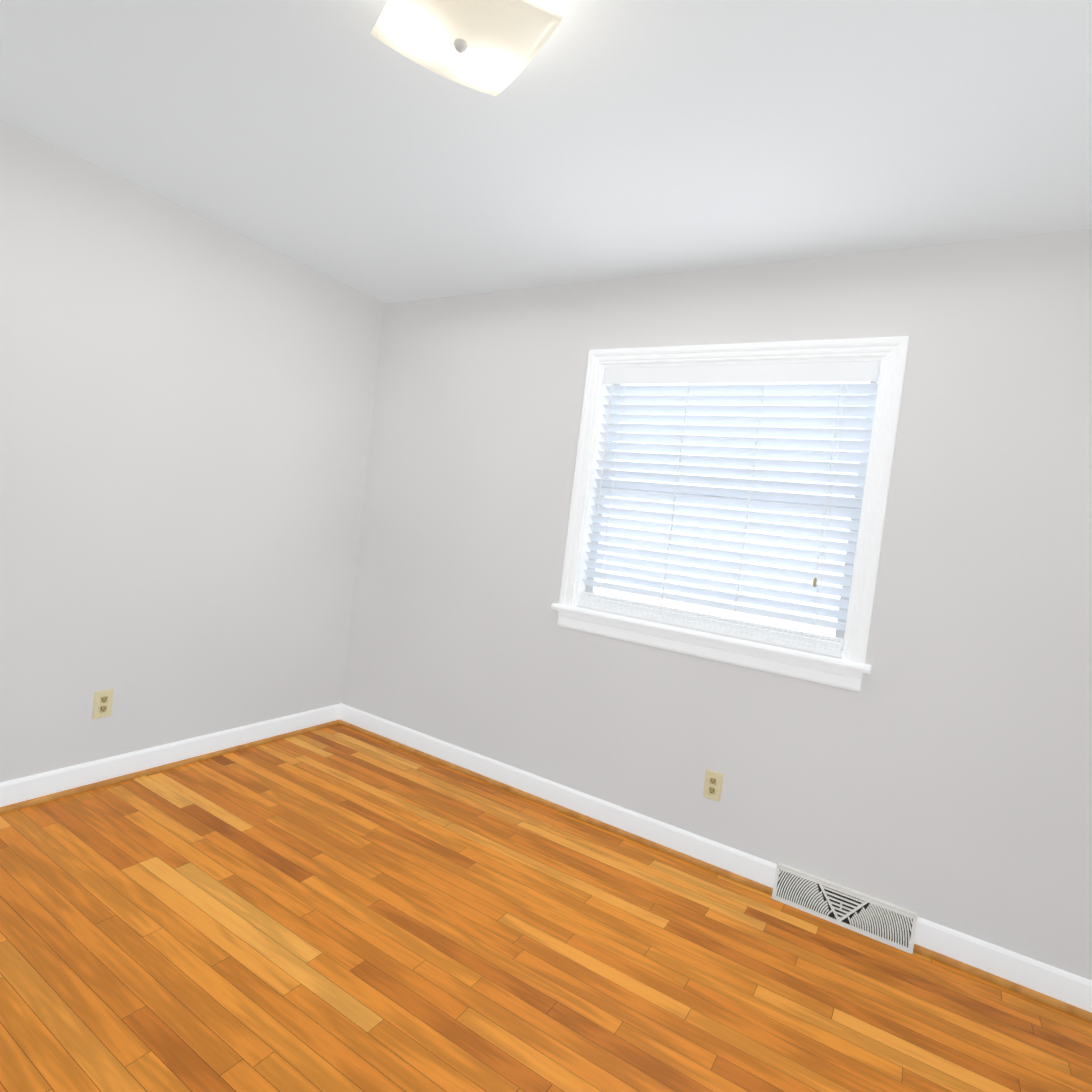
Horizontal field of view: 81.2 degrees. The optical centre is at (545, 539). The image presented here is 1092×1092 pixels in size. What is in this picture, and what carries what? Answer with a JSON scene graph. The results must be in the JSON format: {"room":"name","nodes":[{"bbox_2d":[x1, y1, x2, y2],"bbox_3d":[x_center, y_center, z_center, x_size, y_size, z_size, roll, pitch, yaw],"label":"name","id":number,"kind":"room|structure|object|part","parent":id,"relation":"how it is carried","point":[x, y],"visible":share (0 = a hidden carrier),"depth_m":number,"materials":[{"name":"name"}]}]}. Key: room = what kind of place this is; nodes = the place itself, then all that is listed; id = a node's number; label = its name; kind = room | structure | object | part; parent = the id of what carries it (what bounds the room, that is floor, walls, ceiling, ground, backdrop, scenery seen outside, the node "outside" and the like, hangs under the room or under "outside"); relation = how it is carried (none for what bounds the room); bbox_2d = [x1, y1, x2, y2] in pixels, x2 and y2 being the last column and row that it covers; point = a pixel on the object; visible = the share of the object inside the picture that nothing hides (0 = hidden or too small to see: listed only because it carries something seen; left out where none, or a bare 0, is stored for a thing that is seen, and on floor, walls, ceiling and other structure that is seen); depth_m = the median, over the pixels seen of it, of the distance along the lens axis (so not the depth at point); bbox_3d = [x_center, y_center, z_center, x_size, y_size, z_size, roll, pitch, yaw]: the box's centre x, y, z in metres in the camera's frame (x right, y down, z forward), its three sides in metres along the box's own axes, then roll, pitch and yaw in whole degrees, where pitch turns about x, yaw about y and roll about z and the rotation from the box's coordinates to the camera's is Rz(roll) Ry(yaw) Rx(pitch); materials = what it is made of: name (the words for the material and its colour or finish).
{"room":"empty bedroom","nodes":[
{"label":"empty bedroom","id":0,"kind":"room"},
{"bbox_2d":[0,120,384,782],"bbox_3d":[-1.954,-0.209,2.372,0.140,2.440,3.460,8,2,31],"label":"wall","id":1,"kind":"structure","parent":0,"point":[186,404],"depth_m":2.72,"materials":[{"name":"white paint"}]},
{"bbox_2d":[92,689,113,718],"bbox_3d":[-1.831,0.679,2.632,0.009,0.114,0.070,8,2,31],"label":"electrical outlet","id":2,"kind":"object","parent":1,"relation":"attached to","point":[102,703],"visible":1,"depth_m":2.63,"materials":[{"name":"beige plastic"}]},
{"bbox_2d":[0,703,340,806],"bbox_3d":[-2.027,0.957,2.370,0.013,0.108,3.180,8,2,31],"label":"baseboard","id":3,"kind":"structure","parent":1,"relation":"attached to","point":[38,785],"depth_m":2.82,"materials":[{"name":"white wood"}]},
{"bbox_2d":[0,724,1091,1091],"bbox_3d":[-0.450,1.281,1.396,4.050,0.100,3.460,8,2,31],"label":"floor","id":4,"kind":"structure","parent":0,"point":[338,908],"depth_m":1.89,"materials":[{"name":"brown wood"}]},
{"bbox_2d":[0,0,1091,302],"bbox_3d":[-0.151,-1.240,1.314,4.050,0.100,3.460,8,2,31],"label":"ceiling","id":5,"kind":"structure","parent":0,"point":[596,140],"depth_m":1.84,"materials":[{"name":"white paint"}]},
{"bbox_2d":[454,38,467,52],"bbox_3d":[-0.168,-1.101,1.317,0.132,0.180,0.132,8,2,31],"label":"knob","id":6,"kind":"object","parent":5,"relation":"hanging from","point":[460,45],"visible":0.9,"depth_m":1.31,"materials":[{"name":"white metal"}]},
{"bbox_2d":[371,0,561,95],"bbox_3d":[-0.174,-1.047,1.318,0.302,0.039,0.302,6,2,-31],"label":"shade","id":7,"kind":"object","parent":5,"relation":"attached to","point":[505,40],"visible":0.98,"depth_m":1.31,"materials":[{"name":"white glass"}]},
{"bbox_2d":[341,228,1091,980],"bbox_3d":[0.563,0.077,2.772,3.770,2.440,0.140,8,2,31],"label":"wall","id":8,"kind":"structure","parent":0,"point":[937,768],"depth_m":2.37,"materials":[{"name":"white paint"}]},
{"bbox_2d":[0,719,1091,1021],"bbox_3d":[-0.443,1.222,1.394,3.770,0.019,3.180,8,2,31],"label":"trim","id":9,"kind":"structure","parent":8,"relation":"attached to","point":[1014,987],"depth_m":2.66,"materials":[{"name":"brown wood"}]},
{"bbox_2d":[703,769,722,801],"bbox_3d":[0.676,0.996,2.580,0.070,0.114,0.009,8,2,31],"label":"electrical outlet","id":10,"kind":"object","parent":8,"relation":"attached to","point":[713,785],"visible":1,"depth_m":2.58,"materials":[{"name":"beige plastic"}]},
{"bbox_2d":[339,703,1091,1012],"bbox_3d":[0.386,1.232,2.744,3.770,0.108,0.013,8,2,31],"label":"baseboard","id":11,"kind":"structure","parent":8,"relation":"attached to","point":[1051,981],"depth_m":2.60,"materials":[{"name":"white wood"}]},
{"bbox_2d":[551,336,908,691],"bbox_3d":[0.709,-0.159,2.682,1.331,1.284,0.216,8,2,31],"label":"window","id":12,"kind":"structure","parent":8,"relation":"in","point":[848,668],"depth_m":2.52,"materials":[{"name":"white wood"}]},
{"bbox_2d":[578,360,880,656],"bbox_3d":[0.696,-0.173,2.658,1.127,1.100,0.068,8,2,31],"label":"window blind","id":13,"kind":"object","parent":12,"relation":"attached to","point":[712,403],"visible":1,"depth_m":2.61,"materials":[{"name":"white plastic"}]},
{"bbox_3d":[0.730,-0.170,2.714,1.131,1.103,0.066,8,2,31],"label":"window sash","id":14,"kind":"part","parent":12,"relation":"part of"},
{"bbox_2d":[771,862,917,954],"bbox_3d":[1.067,1.322,2.301,0.465,0.118,0.052,8,2,31],"label":"air vent register","id":15,"kind":"object","parent":8,"relation":"attached to","point":[887,923],"visible":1,"depth_m":2.29,"materials":[{"name":"white metal"}]}
]}

